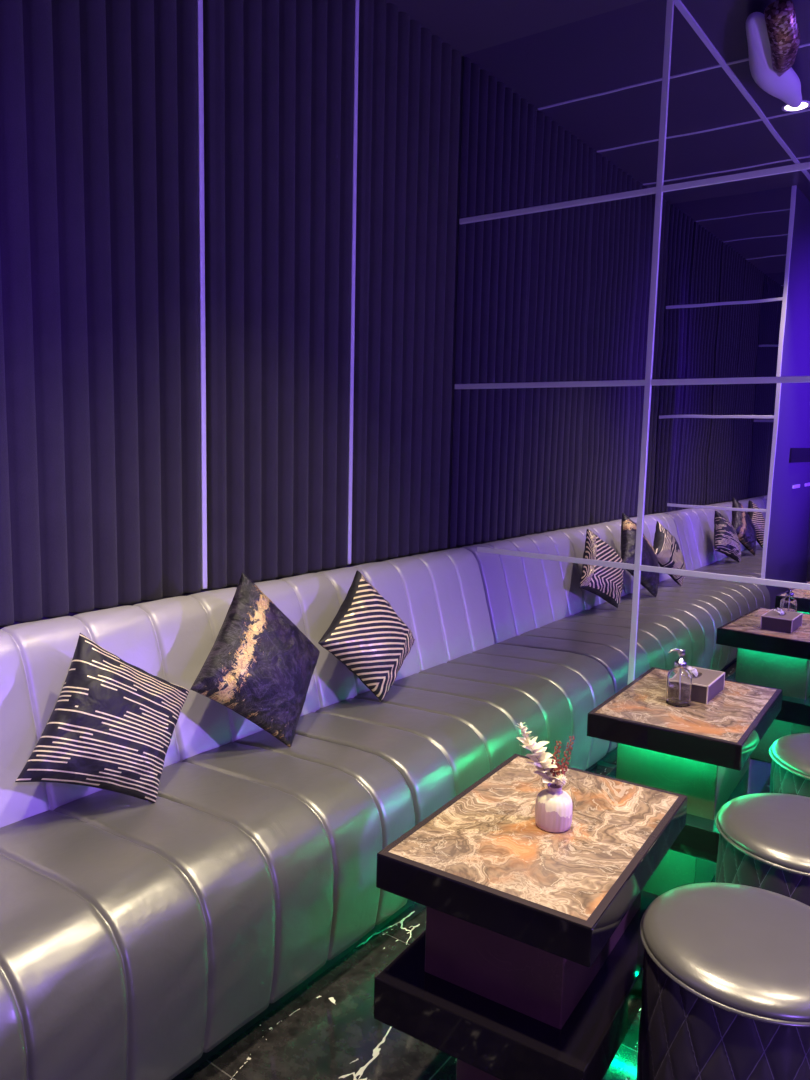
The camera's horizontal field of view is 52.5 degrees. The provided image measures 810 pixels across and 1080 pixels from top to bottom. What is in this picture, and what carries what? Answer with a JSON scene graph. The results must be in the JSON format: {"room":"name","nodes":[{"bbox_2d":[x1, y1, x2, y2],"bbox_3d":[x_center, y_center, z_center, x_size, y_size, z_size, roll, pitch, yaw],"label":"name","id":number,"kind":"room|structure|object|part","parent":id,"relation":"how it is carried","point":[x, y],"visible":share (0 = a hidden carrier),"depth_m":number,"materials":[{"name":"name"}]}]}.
{"room":"entertainment venue","nodes":[
{"label":"entertainment venue","id":0,"kind":"room"},
{"bbox_2d":[0,549,444,628],"bbox_3d":[-1.048,-0.434,2.121,0.088,2.974,4.275,6,9,36],"label":"wall","id":1,"kind":"structure","parent":0,"point":[348,565],"depth_m":2.62,"materials":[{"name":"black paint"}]},
{"bbox_2d":[0,0,200,625],"bbox_3d":[-0.834,-0.868,2.242,0.034,2.135,0.701,6,9,36],"label":"fabric panel","id":2,"kind":"object","parent":1,"relation":"attached to","point":[100,492],"visible":1,"depth_m":2.25,"materials":[{"name":"black fabric"}]},
{"bbox_2d":[196,0,206,588],"bbox_3d":[-0.629,-0.900,2.539,0.011,2.135,0.020,6,9,36],"label":"trim","id":3,"kind":"structure","parent":1,"relation":"attached to","point":[199,3],"depth_m":2.55,"materials":[{"name":"white metal"}]},
{"bbox_2d":[203,0,354,588],"bbox_3d":[-0.404,-0.931,2.823,0.034,2.135,0.702,6,9,36],"label":"fabric panel","id":4,"kind":"object","parent":1,"relation":"attached to","point":[279,74],"visible":0.99,"depth_m":2.78,"materials":[{"name":"black fabric"}]},
{"bbox_2d":[347,0,358,563],"bbox_3d":[-0.199,-0.963,3.120,0.011,2.135,0.020,6,9,36],"label":"trim","id":5,"kind":"structure","parent":1,"relation":"attached to","point":[356,49],"depth_m":3.11,"materials":[{"name":"white metal"}]},
{"bbox_2d":[351,0,460,563],"bbox_3d":[0.018,-0.992,3.393,0.034,2.135,0.675,6,9,36],"label":"fabric panel","id":6,"kind":"object","parent":1,"relation":"attached to","point":[409,79],"visible":1,"depth_m":3.34,"materials":[{"name":"black fabric"}]},
{"bbox_2d":[181,764,715,1079],"bbox_3d":[0.399,1.259,1.234,3.726,0.100,4.275,6,9,36],"label":"floor","id":7,"kind":"structure","parent":0,"point":[328,1029],"depth_m":1.84,"materials":[{"name":"black stone"}]},
{"bbox_2d":[0,548,613,1079],"bbox_3d":[-0.254,0.603,2.522,0.825,0.854,2.667,6,9,36],"label":"sofa","id":8,"kind":"object","parent":7,"relation":"on","point":[140,939],"visible":0.81,"depth_m":1.99,"materials":[{"name":"grey leather"}]},
{"bbox_2d":[15,633,189,802],"bbox_3d":[-0.706,0.434,1.993,0.467,0.402,0.205,-4,9,-37],"label":"throw cushion","id":9,"kind":"object","parent":8,"relation":"on","point":[112,722],"visible":1,"depth_m":1.94,"materials":[{"name":"black fabric"}]},
{"bbox_3d":[-0.875,0.449,2.119,0.249,0.477,1.313,6,9,36],"label":"backrest","id":10,"kind":"part","parent":8,"relation":"part of","materials":[{"name":"grey leather"}]},
{"bbox_3d":[-0.594,0.844,1.926,0.630,0.418,1.268,6,9,36],"label":"seat","id":11,"kind":"part","parent":8,"relation":"part of","materials":[{"name":"grey leather"}]},
{"bbox_2d":[190,572,319,746],"bbox_3d":[-0.403,0.347,2.402,0.221,0.486,0.468,4,8,19],"label":"throw cushion","id":12,"kind":"object","parent":8,"relation":"on","point":[260,666],"visible":1,"depth_m":2.33,"materials":[{"name":"black fabric"}]},
{"bbox_2d":[318,570,414,701],"bbox_3d":[-0.107,0.326,2.822,0.189,0.424,0.511,4,8,20],"label":"throw cushion","id":13,"kind":"object","parent":8,"relation":"on","point":[366,634],"visible":1,"depth_m":2.73,"materials":[{"name":"black fabric"}]},
{"bbox_3d":[-0.084,0.333,3.189,0.249,0.477,1.350,6,9,36],"label":"backrest","id":14,"kind":"part","parent":8,"relation":"part of","materials":[{"name":"grey leather"}]},
{"bbox_3d":[0.197,0.728,2.996,0.630,0.418,1.395,6,9,36],"label":"seat","id":15,"kind":"part","parent":8,"relation":"part of","materials":[{"name":"grey leather"}]},
{"bbox_2d":[374,754,686,1079],"bbox_3d":[0.280,0.858,1.716,0.420,0.570,0.605,6,8,32],"label":"cocktail table","id":16,"kind":"object","parent":7,"relation":"on","point":[527,962],"visible":0.91,"depth_m":1.51,"materials":[{"name":"black stone"}]},
{"bbox_3d":[0.286,0.611,1.685,0.420,0.068,0.605,6,8,32],"label":"edge frame","id":17,"kind":"part","parent":16,"relation":"part of","materials":[{"name":"black wood"}]},
{"bbox_2d":[535,782,572,832],"bbox_3d":[0.300,0.536,1.658,0.074,0.085,0.074,6,9,36],"label":"bud vase","id":18,"kind":"object","parent":16,"relation":"on","point":[553,806],"visible":0.94,"depth_m":1.63,"materials":[{"name":"beige ceramic"}]},
{"bbox_2d":[515,723,565,787],"bbox_3d":[0.271,0.457,1.650,0.101,0.183,0.072,1,7,-2],"label":"sprig","id":19,"kind":"object","parent":18,"relation":"in","point":[539,756],"visible":0.98,"depth_m":1.65,"materials":[{"name":"beige plant"}]},
{"bbox_3d":[0.267,0.460,1.656,0.078,0.175,0.005,2,7,9],"label":"stem","id":20,"kind":"part","parent":19,"relation":"part of","materials":[{"name":"beige plant"}]},
{"bbox_2d":[554,773,566,787],"bbox_3d":[0.310,0.508,1.643,0.026,0.085,0.026,1,7,1],"label":"dried flower","id":21,"kind":"object","parent":18,"relation":"in","point":[562,779],"visible":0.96,"depth_m":1.63,"materials":[{"name":"beige plant"}]},
{"bbox_2d":[550,736,574,785],"bbox_3d":[0.313,0.468,1.649,0.045,0.162,0.023,4,8,22],"label":"sprig","id":22,"kind":"object","parent":18,"relation":"in","point":[557,770],"visible":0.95,"depth_m":1.65,"materials":[{"name":"red plant"}]},
{"bbox_2d":[587,667,782,895],"bbox_3d":[0.860,0.769,2.531,0.420,0.570,0.605,6,9,33],"label":"cocktail table","id":23,"kind":"object","parent":7,"relation":"on","point":[701,752],"visible":0.66,"depth_m":2.34,"materials":[{"name":"black stone"}]},
{"bbox_2d":[666,648,691,707],"bbox_3d":[0.819,0.406,2.449,0.066,0.169,0.066,-3,8,-31],"label":"pump bottle","id":24,"kind":"object","parent":23,"relation":"on","point":[679,678],"visible":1,"depth_m":2.43,"materials":[{"name":"clear glass"}]},
{"bbox_3d":[0.818,0.430,2.451,0.066,0.122,0.066,-3,8,-30],"label":"glass","id":25,"kind":"part","parent":24,"relation":"part of","materials":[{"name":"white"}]},
{"bbox_3d":[0.866,0.522,2.500,0.420,0.068,0.605,6,9,33],"label":"edge frame","id":26,"kind":"part","parent":23,"relation":"part of","materials":[{"name":"black wood"}]},
{"bbox_2d":[666,666,724,703],"bbox_3d":[0.909,0.450,2.569,0.125,0.056,0.192,6,9,35],"label":"tissue box","id":27,"kind":"object","parent":23,"relation":"on","point":[708,683],"visible":0.55,"depth_m":2.51,"materials":[{"name":"grey leather"}]},
{"bbox_2d":[687,666,697,676],"bbox_3d":[0.897,0.411,2.570,0.037,0.027,0.050,5,8,25],"label":"tissue","id":28,"kind":"object","parent":27,"relation":"on","point":[692,670],"visible":0.88,"depth_m":2.56,"materials":[{"name":"white paper"}]},
{"bbox_3d":[0.910,0.424,2.566,0.119,0.003,0.185,6,9,35],"label":"lid","id":29,"kind":"part","parent":27,"relation":"part of","materials":[{"name":"brown leather"}]},
{"bbox_2d":[637,882,809,1079],"bbox_3d":[0.610,0.931,1.477,0.386,0.499,0.386,5,8,30],"label":"round stool","id":30,"kind":"object","parent":7,"relation":"on","point":[726,978],"visible":1,"depth_m":1.37,"materials":[{"name":"leather"}]},
{"bbox_3d":[0.615,0.705,1.449,0.379,0.042,0.379,6,9,36],"label":"seat","id":31,"kind":"part","parent":30,"relation":"part of","materials":[{"name":"grey leather"}]},
{"bbox_2d":[715,793,809,905],"bbox_3d":[0.909,0.885,1.901,0.386,0.499,0.386,4,8,19],"label":"round stool","id":32,"kind":"object","parent":7,"relation":"on","point":[764,843],"visible":0.38,"depth_m":1.82,"materials":[{"name":"black leather"}]},
{"bbox_3d":[0.914,0.658,1.873,0.379,0.042,0.379,3,7,13],"label":"seat","id":33,"kind":"part","parent":32,"relation":"part of","materials":[{"name":"grey leather"}]},
{"bbox_2d":[769,733,809,796],"bbox_3d":[1.229,0.838,2.338,0.386,0.499,0.386,2,7,9],"label":"round stool","id":34,"kind":"object","parent":7,"relation":"on","point":[790,754],"visible":0.34,"depth_m":2.29,"materials":[{"name":"black leather"}]},
{"bbox_3d":[1.234,0.611,2.309,0.379,0.042,0.379,-1,7,-15],"label":"seat","id":35,"kind":"part","parent":34,"relation":"part of","materials":[{"name":"grey leather"}]},
{"bbox_2d":[386,0,645,56],"bbox_3d":[0.467,-1.791,0.853,3.726,0.100,4.275,6,9,36],"label":"ceiling","id":36,"kind":"structure","parent":0,"point":[469,26],"depth_m":3.19,"materials":[{"name":"grey"}]},
{"bbox_2d":[445,56,616,768],"bbox_3d":[1.659,-0.449,2.727,3.558,2.974,0.094,6,9,36],"label":"wall","id":37,"kind":"structure","parent":0,"point":[609,765],"depth_m":3.65,"materials":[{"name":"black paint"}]},
{"bbox_2d":[450,546,633,764],"bbox_3d":[0.557,0.480,3.579,0.892,0.831,0.005,6,9,36],"label":"pane","id":38,"kind":"object","parent":37,"relation":"attached to","point":[581,609],"visible":0.43,"depth_m":3.47,"materials":[{"name":"white"}]},
{"bbox_2d":[450,386,644,563],"bbox_3d":[0.575,-0.290,3.483,0.892,0.723,0.005,6,9,36],"label":"pane","id":39,"kind":"object","parent":37,"relation":"attached to","point":[548,470],"visible":1,"depth_m":3.46,"materials":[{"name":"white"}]},
{"bbox_2d":[454,193,655,386],"bbox_3d":[0.591,-1.003,3.394,0.892,0.713,0.005,6,9,36],"label":"pane","id":40,"kind":"object","parent":37,"relation":"attached to","point":[562,294],"visible":1,"depth_m":3.37,"materials":[{"name":"white"}]},
{"bbox_2d":[459,0,666,218],"bbox_3d":[0.606,-1.698,3.307,0.892,0.688,0.005,6,9,36],"label":"pane","id":41,"kind":"object","parent":37,"relation":"attached to","point":[571,111],"visible":1,"depth_m":3.28,"materials":[{"name":"white"}]},
{"bbox_2d":[455,376,809,388],"bbox_3d":[1.643,-0.528,2.663,3.522,0.022,0.010,6,9,36],"label":"trim","id":42,"kind":"structure","parent":37,"relation":"attached to","point":[785,379],"depth_m":3.19,"materials":[{"name":"white metal"}]},
{"bbox_2d":[459,162,809,223],"bbox_3d":[1.659,-1.236,2.575,3.522,0.022,0.010,6,9,36],"label":"trim","id":43,"kind":"structure","parent":37,"relation":"attached to","point":[801,166],"depth_m":3.12,"materials":[{"name":"white metal"}]},
{"bbox_2d":[477,547,809,589],"bbox_3d":[1.686,0.195,2.710,3.376,0.022,0.010,6,9,36],"label":"trim","id":44,"kind":"structure","parent":37,"relation":"attached to","point":[777,583],"depth_m":3.21,"materials":[{"name":"white metal"}]},
{"bbox_2d":[628,0,673,683],"bbox_3d":[0.938,-0.532,3.183,0.024,2.954,0.011,6,9,36],"label":"trim","id":45,"kind":"structure","parent":37,"relation":"attached to","point":[669,8],"depth_m":3.15,"materials":[{"name":"white metal"}]},
{"bbox_2d":[634,571,809,763],"bbox_3d":[1.276,0.562,3.057,0.892,0.831,0.005,6,9,36],"label":"pane","id":46,"kind":"object","parent":37,"relation":"attached to","point":[754,634],"visible":0.44,"depth_m":3.06,"materials":[{"name":"white"}]},
{"bbox_2d":[641,382,809,583],"bbox_3d":[1.293,-0.209,2.961,0.892,0.723,0.005,6,9,36],"label":"pane","id":47,"kind":"object","parent":37,"relation":"attached to","point":[727,486],"visible":1,"depth_m":3.03,"materials":[{"name":"white"}]},
{"bbox_2d":[652,169,809,379],"bbox_3d":[1.309,-0.921,2.872,0.892,0.713,0.005,6,9,36],"label":"pane","id":48,"kind":"object","parent":37,"relation":"attached to","point":[733,296],"visible":1,"depth_m":2.96,"materials":[{"name":"white"}]},
{"bbox_2d":[663,0,809,185],"bbox_3d":[1.324,-1.616,2.785,0.892,0.688,0.005,6,9,36],"label":"pane","id":49,"kind":"object","parent":37,"relation":"attached to","point":[739,91],"visible":1,"depth_m":2.90,"materials":[{"name":"white"}]}
]}

